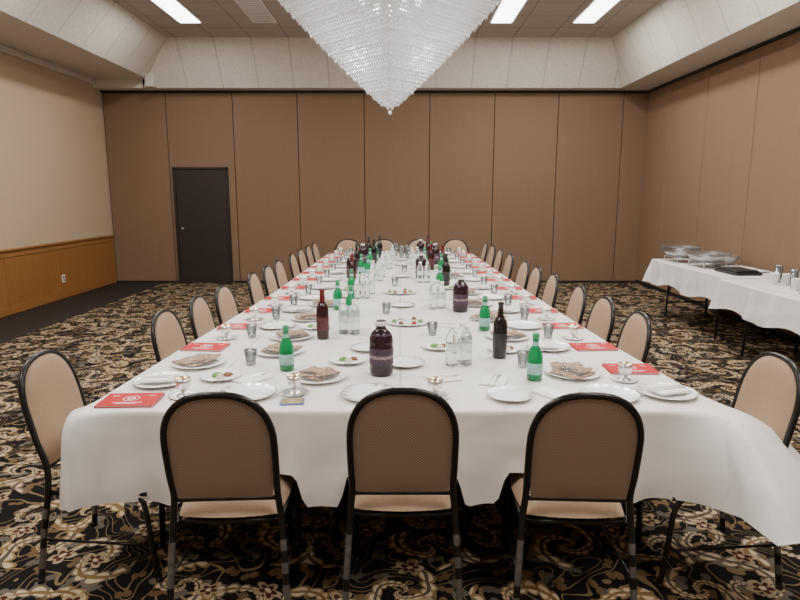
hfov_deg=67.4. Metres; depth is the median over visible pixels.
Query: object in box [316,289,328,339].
wine bottle
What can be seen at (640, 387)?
dinner plate
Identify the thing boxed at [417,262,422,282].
water bottle
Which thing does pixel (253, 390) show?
dinner plate
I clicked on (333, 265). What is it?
cup
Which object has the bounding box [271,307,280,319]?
cup
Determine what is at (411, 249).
water bottle
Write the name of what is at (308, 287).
cup
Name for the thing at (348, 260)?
juice bottle
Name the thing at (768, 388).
dining chair
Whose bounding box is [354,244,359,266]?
wine bottle
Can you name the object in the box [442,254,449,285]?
wine bottle
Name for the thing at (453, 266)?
dinner plate
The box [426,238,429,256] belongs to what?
wine bottle
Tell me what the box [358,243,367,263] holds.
juice bottle
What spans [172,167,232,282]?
door
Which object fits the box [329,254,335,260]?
cup
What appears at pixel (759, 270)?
dinner plate
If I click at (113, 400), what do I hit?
book
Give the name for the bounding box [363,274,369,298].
water bottle
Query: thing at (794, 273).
plastic cups
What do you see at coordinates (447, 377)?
napkin
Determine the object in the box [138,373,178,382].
napkin
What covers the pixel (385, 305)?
cup
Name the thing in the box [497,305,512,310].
napkin
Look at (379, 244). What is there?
wine bottle
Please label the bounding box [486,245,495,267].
dining chair
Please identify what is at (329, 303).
plate
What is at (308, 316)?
plate
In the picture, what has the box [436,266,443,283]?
water bottle
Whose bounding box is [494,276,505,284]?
cup
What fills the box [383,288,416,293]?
plate
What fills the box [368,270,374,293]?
water bottle
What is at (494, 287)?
cup
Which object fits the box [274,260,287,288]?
dining chair
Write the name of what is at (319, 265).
cup
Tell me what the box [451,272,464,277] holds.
plate
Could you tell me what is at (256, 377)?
napkin
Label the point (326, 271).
cup
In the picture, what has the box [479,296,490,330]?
water bottle
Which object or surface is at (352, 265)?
wine bottle
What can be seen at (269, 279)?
dining chair
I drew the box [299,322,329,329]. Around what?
plate
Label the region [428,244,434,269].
wine bottle
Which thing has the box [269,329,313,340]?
plate
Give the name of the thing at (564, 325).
book
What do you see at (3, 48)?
trim
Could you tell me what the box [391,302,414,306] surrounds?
dinner plate
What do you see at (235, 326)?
book
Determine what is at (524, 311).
cup
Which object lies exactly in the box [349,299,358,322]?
water bottle
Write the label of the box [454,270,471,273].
dinner plate
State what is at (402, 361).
dinner plate
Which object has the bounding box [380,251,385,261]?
water bottle
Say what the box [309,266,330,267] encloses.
book
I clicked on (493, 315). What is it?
plate
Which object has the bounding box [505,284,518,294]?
cup
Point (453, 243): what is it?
dining chair
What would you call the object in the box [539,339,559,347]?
napkin
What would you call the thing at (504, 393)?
dinner plate
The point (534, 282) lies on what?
dining chair
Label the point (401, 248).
plastic cups
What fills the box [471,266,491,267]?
book
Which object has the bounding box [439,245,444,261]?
wine bottle
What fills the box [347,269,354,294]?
water bottle
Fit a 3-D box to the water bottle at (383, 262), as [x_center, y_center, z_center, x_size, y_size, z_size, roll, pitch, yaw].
[-0.180,-0.345,6.335,0.064,0.205,0.064,-9,13,-42]
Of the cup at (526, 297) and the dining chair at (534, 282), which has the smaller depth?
the cup at (526, 297)
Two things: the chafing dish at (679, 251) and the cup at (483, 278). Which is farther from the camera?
the chafing dish at (679, 251)
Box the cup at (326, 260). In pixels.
[322,258,330,265]
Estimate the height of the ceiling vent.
0.023 m
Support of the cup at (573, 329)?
on the tablecloth at (702, 450)
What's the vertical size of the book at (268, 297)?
0.009 m
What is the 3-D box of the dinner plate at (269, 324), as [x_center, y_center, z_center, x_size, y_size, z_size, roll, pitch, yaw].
[-0.806,0.168,3.938,0.250,0.018,0.250,0,10,0]
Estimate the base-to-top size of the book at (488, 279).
0.009 m
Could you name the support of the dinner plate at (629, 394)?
on the tablecloth at (702, 450)
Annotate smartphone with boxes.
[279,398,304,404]
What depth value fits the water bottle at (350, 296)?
4.24 m
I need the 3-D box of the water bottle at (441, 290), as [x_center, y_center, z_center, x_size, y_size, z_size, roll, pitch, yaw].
[0.320,-0.039,4.582,0.064,0.205,0.064,8,13,40]
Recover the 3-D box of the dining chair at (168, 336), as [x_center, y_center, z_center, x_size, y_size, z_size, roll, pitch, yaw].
[-1.130,0.523,3.588,0.562,0.940,0.474,0,10,2]
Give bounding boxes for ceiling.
[0,0,799,89]
[112,0,661,36]
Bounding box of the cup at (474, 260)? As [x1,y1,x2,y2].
[471,258,478,265]
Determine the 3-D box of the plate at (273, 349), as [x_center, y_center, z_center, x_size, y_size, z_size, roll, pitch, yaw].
[-0.656,0.263,3.291,0.279,0.054,0.278,0,10,0]
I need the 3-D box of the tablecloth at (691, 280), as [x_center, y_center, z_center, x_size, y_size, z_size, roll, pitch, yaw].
[3.827,-0.240,7.287,1.010,0.327,2.052,0,10,0]
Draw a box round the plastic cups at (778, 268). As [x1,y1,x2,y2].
[774,265,783,282]
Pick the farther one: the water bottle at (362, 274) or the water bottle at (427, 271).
the water bottle at (427, 271)
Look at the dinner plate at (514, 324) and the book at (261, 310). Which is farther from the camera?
the book at (261, 310)
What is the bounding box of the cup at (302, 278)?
[297,276,308,285]
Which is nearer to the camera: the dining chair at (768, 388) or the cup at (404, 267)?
the dining chair at (768, 388)
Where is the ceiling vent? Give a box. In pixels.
[234,0,276,22]
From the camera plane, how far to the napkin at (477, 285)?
5.53 m
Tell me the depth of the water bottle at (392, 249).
7.89 m
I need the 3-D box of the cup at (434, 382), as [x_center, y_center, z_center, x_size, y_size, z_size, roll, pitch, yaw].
[0.150,0.376,2.563,0.124,0.082,0.124,0,10,0]
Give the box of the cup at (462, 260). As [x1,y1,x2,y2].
[460,258,464,264]
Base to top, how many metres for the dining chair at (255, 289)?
0.940 m
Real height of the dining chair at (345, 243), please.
0.940 m
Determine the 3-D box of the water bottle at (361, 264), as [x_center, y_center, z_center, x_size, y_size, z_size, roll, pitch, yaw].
[-0.420,-0.389,6.530,0.074,0.224,0.074,-2,10,-13]
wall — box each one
[0,51,116,317]
[102,79,648,280]
[636,30,799,337]
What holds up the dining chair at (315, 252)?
on the floor
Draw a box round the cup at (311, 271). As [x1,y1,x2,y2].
[306,269,315,277]
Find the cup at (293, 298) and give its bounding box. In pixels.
[290,295,297,305]
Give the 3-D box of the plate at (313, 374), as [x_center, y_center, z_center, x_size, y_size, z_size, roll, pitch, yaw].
[-0.381,0.342,2.840,0.278,0.054,0.279,2,10,10]
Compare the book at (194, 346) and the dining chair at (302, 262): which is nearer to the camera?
the book at (194, 346)
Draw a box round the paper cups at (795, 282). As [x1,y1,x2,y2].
[791,278,799,290]
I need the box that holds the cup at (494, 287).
[491,284,497,293]
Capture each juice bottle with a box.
[346,253,357,277]
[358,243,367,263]
[369,319,392,376]
[416,239,424,252]
[416,253,426,278]
[433,243,439,264]
[453,276,468,311]
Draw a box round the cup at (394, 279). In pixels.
[391,277,397,285]
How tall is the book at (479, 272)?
0.009 m
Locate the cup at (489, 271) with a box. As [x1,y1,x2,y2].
[487,269,495,277]
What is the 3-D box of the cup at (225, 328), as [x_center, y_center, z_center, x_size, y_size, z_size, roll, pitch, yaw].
[-1.046,0.192,3.612,0.124,0.082,0.124,0,10,0]
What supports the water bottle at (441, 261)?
on the tablecloth at (702, 450)
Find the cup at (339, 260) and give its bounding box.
[336,258,341,264]
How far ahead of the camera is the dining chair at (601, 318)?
3.93 m
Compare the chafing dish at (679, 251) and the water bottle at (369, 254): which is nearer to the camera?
the water bottle at (369, 254)
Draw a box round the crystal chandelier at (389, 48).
[278,0,500,114]
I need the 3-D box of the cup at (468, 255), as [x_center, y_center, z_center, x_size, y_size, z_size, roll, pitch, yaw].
[0.914,-0.564,7.944,0.124,0.082,0.124,0,10,0]
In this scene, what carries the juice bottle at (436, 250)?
on the tablecloth at (702, 450)
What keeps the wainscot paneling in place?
attached to the wall at (54, 176)
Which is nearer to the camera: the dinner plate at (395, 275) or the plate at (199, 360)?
the plate at (199, 360)
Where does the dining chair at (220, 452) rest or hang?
on the floor
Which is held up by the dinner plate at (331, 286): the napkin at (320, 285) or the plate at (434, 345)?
the napkin at (320, 285)
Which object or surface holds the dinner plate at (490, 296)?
on the tablecloth at (702, 450)
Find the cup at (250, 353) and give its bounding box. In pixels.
[244,348,256,365]
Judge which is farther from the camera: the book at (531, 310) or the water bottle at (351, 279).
the water bottle at (351, 279)
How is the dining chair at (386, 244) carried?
on the floor
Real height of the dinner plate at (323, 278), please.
0.018 m
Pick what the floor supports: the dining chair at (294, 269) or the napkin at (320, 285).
the dining chair at (294, 269)
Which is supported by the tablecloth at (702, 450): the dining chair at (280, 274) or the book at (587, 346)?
the book at (587, 346)
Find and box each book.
[94,392,164,407]
[180,342,230,351]
[216,323,256,329]
[244,308,271,312]
[264,296,289,300]
[281,286,304,289]
[292,278,315,280]
[301,271,323,273]
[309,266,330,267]
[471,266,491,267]
[478,271,499,273]
[487,278,510,280]
[497,286,521,289]
[512,295,536,299]
[529,308,557,313]
[541,322,583,328]
[569,342,618,350]
[602,363,659,374]
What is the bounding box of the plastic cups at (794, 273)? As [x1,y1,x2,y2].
[790,269,799,287]
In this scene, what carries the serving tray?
on the tablecloth at (691, 280)
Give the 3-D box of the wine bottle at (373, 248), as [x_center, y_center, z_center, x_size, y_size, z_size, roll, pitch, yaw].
[-0.330,-0.616,7.607,0.076,0.300,0.076,-3,10,-16]
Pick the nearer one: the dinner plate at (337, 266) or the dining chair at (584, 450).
the dining chair at (584, 450)
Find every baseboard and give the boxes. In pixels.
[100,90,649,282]
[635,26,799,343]
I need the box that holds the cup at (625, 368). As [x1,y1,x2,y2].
[611,361,638,382]
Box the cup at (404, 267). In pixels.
[402,265,406,271]
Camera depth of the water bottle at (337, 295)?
4.51 m
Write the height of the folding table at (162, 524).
0.743 m
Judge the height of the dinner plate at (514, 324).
0.018 m
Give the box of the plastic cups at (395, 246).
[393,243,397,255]
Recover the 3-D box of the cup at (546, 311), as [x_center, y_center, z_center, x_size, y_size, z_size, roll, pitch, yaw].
[1.019,0.095,4.168,0.124,0.082,0.124,0,10,0]
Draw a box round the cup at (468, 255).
[465,254,471,260]
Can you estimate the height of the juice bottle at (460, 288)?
0.265 m
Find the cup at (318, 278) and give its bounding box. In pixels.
[316,276,321,284]
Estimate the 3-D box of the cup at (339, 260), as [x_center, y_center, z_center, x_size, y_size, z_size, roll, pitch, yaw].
[-0.756,-0.476,7.446,0.066,0.080,0.065,0,10,0]
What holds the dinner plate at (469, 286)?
on the tablecloth at (702, 450)
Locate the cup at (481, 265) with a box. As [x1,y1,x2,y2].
[478,263,486,270]
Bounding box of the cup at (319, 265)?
[315,263,323,270]
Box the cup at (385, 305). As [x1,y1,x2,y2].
[382,302,390,313]
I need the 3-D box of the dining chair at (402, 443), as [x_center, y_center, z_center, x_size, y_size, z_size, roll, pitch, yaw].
[0.010,0.722,2.444,0.474,0.940,0.562,0,10,0]
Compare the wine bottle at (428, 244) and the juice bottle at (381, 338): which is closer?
the juice bottle at (381, 338)
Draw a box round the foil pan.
[711,254,739,264]
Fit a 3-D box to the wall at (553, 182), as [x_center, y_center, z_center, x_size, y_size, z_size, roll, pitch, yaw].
[-0.430,-2.373,10.889,9.900,4.130,0.130,0,10,0]
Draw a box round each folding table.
[159,491,294,547]
[507,491,642,547]
[664,285,764,338]
[740,320,798,356]
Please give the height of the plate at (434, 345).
0.028 m
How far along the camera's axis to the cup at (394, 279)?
5.68 m
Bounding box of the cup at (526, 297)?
[519,294,534,305]
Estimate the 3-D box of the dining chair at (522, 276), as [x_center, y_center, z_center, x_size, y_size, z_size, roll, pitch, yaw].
[1.032,0.059,6.246,0.562,0.940,0.474,0,10,-3]
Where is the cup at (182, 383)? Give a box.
[168,376,197,399]
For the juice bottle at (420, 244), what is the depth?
8.15 m
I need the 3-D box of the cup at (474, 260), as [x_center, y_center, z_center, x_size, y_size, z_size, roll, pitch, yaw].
[0.926,-0.471,7.414,0.124,0.082,0.124,0,10,0]
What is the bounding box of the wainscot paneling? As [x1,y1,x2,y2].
[0,235,116,317]
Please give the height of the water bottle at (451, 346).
0.205 m
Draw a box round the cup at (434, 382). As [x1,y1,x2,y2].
[428,376,448,398]
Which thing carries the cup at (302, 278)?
on the tablecloth at (702, 450)
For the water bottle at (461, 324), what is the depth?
3.09 m
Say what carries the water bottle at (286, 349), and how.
on the tablecloth at (702, 450)
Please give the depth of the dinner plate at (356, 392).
2.64 m
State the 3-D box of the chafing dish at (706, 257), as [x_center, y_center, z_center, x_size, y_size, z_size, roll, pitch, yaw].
[3.700,-0.485,7.224,0.384,0.175,0.484,0,10,0]
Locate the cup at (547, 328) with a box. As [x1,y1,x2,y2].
[543,324,553,338]
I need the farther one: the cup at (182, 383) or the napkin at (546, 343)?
the napkin at (546, 343)
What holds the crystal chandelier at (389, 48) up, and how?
hanging from the ceiling at (101, 41)
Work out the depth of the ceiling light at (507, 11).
8.33 m
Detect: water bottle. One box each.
[279,325,293,370]
[333,280,342,309]
[338,301,348,333]
[346,285,354,314]
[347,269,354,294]
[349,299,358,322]
[350,301,359,334]
[354,274,361,298]
[358,254,364,274]
[360,273,364,296]
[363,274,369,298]
[364,256,370,275]
[368,248,372,263]
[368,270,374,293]
[370,261,375,280]
[377,261,382,280]
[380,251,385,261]
[381,258,385,276]
[387,251,391,268]
[390,245,394,260]
[409,247,413,262]
[410,251,415,268]
[415,247,419,258]
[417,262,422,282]
[424,262,430,282]
[429,282,436,308]
[435,280,439,306]
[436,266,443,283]
[438,254,443,271]
[438,281,445,308]
[445,325,457,365]
[456,322,464,361]
[459,325,471,365]
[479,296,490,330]
[526,332,542,380]
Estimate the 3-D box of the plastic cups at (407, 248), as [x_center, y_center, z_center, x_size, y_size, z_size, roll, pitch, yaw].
[0.100,-0.663,8.259,0.072,0.169,0.072,0,10,0]
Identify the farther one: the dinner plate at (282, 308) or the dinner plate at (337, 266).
the dinner plate at (337, 266)
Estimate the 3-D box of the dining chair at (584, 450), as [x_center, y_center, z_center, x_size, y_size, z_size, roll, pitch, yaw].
[0.666,0.731,2.395,0.474,0.940,0.562,0,10,3]
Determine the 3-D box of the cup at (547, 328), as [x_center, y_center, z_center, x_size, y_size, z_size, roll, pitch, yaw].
[0.898,0.190,3.634,0.066,0.080,0.065,0,10,0]
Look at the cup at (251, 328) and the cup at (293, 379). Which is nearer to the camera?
the cup at (293, 379)
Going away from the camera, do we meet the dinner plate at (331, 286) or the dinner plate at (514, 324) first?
the dinner plate at (514, 324)
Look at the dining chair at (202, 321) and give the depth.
3.96 m
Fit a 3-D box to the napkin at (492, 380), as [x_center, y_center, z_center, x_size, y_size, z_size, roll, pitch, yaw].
[0.440,0.372,2.785,0.110,0.012,0.160,4,11,21]
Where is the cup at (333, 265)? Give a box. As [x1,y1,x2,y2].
[331,263,335,270]
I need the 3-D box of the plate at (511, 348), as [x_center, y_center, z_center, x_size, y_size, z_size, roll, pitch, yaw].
[0.588,0.267,3.344,0.200,0.028,0.200,0,10,0]
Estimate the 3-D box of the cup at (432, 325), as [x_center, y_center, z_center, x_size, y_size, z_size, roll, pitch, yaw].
[0.200,0.177,3.706,0.066,0.080,0.065,0,10,0]
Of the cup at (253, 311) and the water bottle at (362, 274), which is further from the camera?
the water bottle at (362, 274)
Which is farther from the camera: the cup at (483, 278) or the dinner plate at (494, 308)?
the cup at (483, 278)
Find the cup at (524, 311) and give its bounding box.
[520,307,529,319]
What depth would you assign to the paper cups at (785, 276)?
5.75 m
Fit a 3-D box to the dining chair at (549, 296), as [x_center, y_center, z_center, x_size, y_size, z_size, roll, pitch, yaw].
[1.059,0.237,5.223,0.562,0.940,0.474,0,10,2]
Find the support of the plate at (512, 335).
on the tablecloth at (702, 450)
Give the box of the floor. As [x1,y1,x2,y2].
[0,283,799,599]
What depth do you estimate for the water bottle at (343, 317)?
3.71 m
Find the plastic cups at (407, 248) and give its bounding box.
[405,245,409,257]
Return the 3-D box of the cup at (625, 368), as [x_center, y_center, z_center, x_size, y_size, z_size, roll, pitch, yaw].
[1.050,0.334,2.799,0.124,0.082,0.124,0,10,0]
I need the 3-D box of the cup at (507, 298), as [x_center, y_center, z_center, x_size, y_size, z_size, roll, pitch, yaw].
[0.845,0.005,4.690,0.066,0.080,0.065,0,10,0]
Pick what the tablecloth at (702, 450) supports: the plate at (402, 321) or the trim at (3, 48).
the plate at (402, 321)
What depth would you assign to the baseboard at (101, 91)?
10.58 m
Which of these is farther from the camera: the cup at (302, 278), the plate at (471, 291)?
the cup at (302, 278)
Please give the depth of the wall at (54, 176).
9.01 m
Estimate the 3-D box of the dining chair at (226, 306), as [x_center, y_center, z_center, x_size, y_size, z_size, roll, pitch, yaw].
[-1.067,0.355,4.552,0.562,0.940,0.474,0,10,2]
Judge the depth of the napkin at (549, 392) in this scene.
2.60 m
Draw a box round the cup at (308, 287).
[305,284,311,293]
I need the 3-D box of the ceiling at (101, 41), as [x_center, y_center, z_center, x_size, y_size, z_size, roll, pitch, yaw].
[-0.430,-2.908,4.010,9.700,0.710,13.300,0,10,0]
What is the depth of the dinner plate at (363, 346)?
3.39 m
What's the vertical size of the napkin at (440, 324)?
0.012 m
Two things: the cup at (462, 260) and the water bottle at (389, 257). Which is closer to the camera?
the water bottle at (389, 257)
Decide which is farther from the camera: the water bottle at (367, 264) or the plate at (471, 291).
the water bottle at (367, 264)
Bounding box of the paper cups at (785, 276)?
[782,273,789,284]
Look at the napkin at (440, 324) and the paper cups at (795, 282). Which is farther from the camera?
the paper cups at (795, 282)
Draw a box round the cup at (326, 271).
[324,269,329,276]
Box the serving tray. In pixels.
[714,267,762,275]
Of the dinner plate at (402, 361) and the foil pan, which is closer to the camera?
the dinner plate at (402, 361)
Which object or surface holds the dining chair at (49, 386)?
on the floor
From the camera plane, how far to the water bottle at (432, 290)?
4.54 m
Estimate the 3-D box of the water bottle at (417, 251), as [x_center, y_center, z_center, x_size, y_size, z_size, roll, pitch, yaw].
[0.220,-0.577,7.665,0.064,0.205,0.064,-9,13,-42]
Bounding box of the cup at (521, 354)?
[517,350,528,367]
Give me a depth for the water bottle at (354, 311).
3.69 m
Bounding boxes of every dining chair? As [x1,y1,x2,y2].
[18,349,196,583]
[151,309,187,362]
[160,391,303,599]
[189,295,215,339]
[215,285,239,324]
[247,272,264,305]
[263,265,278,296]
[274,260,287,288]
[289,253,299,278]
[297,249,307,272]
[305,245,313,267]
[311,242,320,262]
[335,239,359,252]
[342,387,462,599]
[371,239,393,252]
[408,239,426,252]
[444,239,468,252]
[481,242,487,261]
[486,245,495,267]
[494,249,503,271]
[499,392,644,599]
[502,253,513,278]
[515,260,529,289]
[526,266,541,297]
[541,273,558,307]
[565,285,586,324]
[585,296,614,342]
[616,311,651,363]
[619,351,799,590]
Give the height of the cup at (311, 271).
0.082 m
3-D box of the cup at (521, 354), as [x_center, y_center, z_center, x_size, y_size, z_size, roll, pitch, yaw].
[0.620,0.297,3.016,0.066,0.080,0.065,0,10,0]
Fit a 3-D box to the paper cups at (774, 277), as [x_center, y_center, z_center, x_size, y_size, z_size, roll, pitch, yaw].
[3.620,-0.203,5.801,0.083,0.108,0.082,0,10,0]
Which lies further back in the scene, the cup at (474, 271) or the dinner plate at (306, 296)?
the cup at (474, 271)
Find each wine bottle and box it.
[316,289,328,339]
[348,253,355,278]
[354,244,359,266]
[366,237,370,253]
[371,240,376,262]
[377,236,382,257]
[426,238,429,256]
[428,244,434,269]
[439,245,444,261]
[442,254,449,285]
[492,302,506,358]
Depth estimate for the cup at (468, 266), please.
6.83 m
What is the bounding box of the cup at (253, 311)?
[245,307,262,320]
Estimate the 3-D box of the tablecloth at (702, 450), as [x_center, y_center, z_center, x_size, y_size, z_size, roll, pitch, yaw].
[0.295,0.095,5.588,3.086,0.402,7.135,0,10,2]
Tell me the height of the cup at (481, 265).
0.082 m
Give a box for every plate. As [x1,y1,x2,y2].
[132,371,188,387]
[171,353,225,368]
[198,368,241,380]
[219,382,276,399]
[257,342,304,355]
[258,320,295,328]
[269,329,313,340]
[280,305,313,311]
[291,312,329,321]
[293,366,346,383]
[298,294,325,299]
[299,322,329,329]
[307,299,332,306]
[312,285,335,288]
[322,277,341,280]
[329,354,366,363]
[336,265,345,267]
[341,383,394,400]
[350,342,369,351]
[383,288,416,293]
[386,317,428,325]
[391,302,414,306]
[392,274,410,277]
[393,356,424,367]
[421,341,445,349]
[450,265,465,267]
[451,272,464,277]
[451,289,480,294]
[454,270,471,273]
[464,277,480,280]
[468,284,490,288]
[468,299,493,306]
[470,311,508,321]
[476,294,503,299]
[485,330,529,340]
[486,386,533,401]
[488,343,523,352]
[489,306,519,312]
[507,321,542,328]
[526,341,570,350]
[544,362,601,379]
[579,384,640,401]
[636,382,698,399]
[753,269,768,272]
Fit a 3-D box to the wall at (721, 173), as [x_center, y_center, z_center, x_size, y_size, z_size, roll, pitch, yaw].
[4.455,-1.223,4.304,0.130,4.130,13.300,0,10,0]
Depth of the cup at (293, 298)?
4.67 m
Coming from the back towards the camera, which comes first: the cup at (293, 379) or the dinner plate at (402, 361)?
the dinner plate at (402, 361)
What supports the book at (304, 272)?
on the tablecloth at (702, 450)
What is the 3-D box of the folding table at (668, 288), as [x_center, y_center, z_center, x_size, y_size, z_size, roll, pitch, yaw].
[3.830,-0.035,7.353,0.740,0.743,1.750,0,10,0]
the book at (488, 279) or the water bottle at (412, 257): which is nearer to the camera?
the book at (488, 279)
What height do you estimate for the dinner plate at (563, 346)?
0.018 m
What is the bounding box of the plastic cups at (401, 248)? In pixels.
[399,246,403,257]
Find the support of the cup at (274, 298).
on the tablecloth at (702, 450)
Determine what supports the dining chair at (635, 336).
on the floor
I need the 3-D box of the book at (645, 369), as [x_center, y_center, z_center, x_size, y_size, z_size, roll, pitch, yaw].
[1.139,0.341,2.973,0.231,0.009,0.160,0,10,2]
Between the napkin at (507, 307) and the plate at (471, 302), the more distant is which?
the plate at (471, 302)
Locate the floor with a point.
(107, 346)
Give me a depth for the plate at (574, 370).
2.87 m
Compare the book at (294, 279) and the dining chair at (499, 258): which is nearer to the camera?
the book at (294, 279)
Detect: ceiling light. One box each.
[150,0,202,22]
[489,0,527,22]
[571,0,620,22]
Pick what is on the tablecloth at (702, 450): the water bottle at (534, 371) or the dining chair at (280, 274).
the water bottle at (534, 371)
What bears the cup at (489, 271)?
on the tablecloth at (702, 450)
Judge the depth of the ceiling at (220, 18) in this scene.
8.87 m
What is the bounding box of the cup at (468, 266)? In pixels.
[466,264,470,269]
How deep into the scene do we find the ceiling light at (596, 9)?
8.33 m
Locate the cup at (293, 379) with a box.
[280,373,308,396]
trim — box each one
[0,44,94,84]
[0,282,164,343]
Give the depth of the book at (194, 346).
3.39 m
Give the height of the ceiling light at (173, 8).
0.017 m
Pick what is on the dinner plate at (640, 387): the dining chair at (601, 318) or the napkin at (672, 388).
the napkin at (672, 388)
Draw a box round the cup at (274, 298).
[268,295,282,306]
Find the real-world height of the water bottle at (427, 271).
0.205 m
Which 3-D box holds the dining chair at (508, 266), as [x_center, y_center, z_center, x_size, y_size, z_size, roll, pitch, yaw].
[1.015,-0.071,6.991,0.562,0.940,0.474,0,10,0]
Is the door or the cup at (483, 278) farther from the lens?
the door
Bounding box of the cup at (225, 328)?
[216,324,236,339]
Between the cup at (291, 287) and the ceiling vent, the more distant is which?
the ceiling vent
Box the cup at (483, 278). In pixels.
[481,276,486,284]
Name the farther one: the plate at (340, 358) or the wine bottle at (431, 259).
the wine bottle at (431, 259)
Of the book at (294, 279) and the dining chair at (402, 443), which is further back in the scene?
the book at (294, 279)
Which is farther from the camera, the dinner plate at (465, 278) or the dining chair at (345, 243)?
the dining chair at (345, 243)
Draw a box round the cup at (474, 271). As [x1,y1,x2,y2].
[472,269,477,276]
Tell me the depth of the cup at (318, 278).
5.75 m
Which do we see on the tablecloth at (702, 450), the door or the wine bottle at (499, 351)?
the wine bottle at (499, 351)
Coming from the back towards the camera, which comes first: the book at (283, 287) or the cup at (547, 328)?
the book at (283, 287)
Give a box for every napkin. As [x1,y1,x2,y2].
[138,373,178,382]
[232,372,273,382]
[284,305,309,310]
[314,284,330,287]
[423,373,462,381]
[437,322,453,326]
[473,284,488,287]
[479,374,509,386]
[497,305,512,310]
[530,386,568,398]
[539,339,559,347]
[644,383,692,395]
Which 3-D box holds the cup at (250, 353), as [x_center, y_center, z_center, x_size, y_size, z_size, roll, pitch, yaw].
[-0.760,0.290,3.055,0.066,0.080,0.065,0,10,0]
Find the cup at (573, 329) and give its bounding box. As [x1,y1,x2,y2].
[563,324,583,339]
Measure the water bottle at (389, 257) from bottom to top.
0.205 m
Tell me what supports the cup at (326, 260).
on the tablecloth at (702, 450)
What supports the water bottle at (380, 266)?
on the tablecloth at (702, 450)
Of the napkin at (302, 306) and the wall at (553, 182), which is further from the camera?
the wall at (553, 182)
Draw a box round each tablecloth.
[59,253,799,545]
[642,259,773,299]
[708,279,799,334]
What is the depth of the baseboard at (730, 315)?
8.06 m
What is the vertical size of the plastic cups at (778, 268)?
0.169 m
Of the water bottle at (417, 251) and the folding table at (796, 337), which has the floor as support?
the folding table at (796, 337)
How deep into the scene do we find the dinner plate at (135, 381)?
2.74 m
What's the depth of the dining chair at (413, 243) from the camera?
9.20 m
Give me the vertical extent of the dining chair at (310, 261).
0.940 m
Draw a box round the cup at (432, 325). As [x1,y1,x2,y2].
[427,321,437,335]
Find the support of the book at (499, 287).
on the tablecloth at (702, 450)
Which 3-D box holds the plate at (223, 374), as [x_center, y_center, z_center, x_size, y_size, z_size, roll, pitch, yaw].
[-0.850,0.354,2.843,0.200,0.028,0.200,0,10,0]
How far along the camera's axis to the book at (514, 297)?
5.02 m
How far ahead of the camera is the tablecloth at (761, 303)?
5.55 m
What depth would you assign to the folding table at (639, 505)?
2.75 m
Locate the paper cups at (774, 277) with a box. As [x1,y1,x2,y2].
[770,273,779,284]
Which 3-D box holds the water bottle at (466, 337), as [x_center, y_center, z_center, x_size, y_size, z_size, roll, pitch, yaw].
[0.335,0.229,3.045,0.064,0.205,0.064,4,11,23]
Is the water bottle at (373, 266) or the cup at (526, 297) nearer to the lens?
the cup at (526, 297)
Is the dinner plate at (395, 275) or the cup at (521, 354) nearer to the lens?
the cup at (521, 354)
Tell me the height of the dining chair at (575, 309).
0.940 m
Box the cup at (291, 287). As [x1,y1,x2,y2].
[284,284,297,294]
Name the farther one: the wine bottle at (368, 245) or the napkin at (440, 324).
the wine bottle at (368, 245)
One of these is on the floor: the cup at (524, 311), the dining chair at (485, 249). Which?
the dining chair at (485, 249)
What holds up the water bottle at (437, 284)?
on the tablecloth at (702, 450)
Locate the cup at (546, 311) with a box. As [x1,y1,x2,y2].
[538,307,554,320]
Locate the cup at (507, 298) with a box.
[504,295,511,305]
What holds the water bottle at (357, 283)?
on the tablecloth at (702, 450)
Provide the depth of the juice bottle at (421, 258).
6.19 m
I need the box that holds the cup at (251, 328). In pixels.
[246,323,256,337]
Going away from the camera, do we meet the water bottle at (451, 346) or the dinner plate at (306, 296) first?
the water bottle at (451, 346)

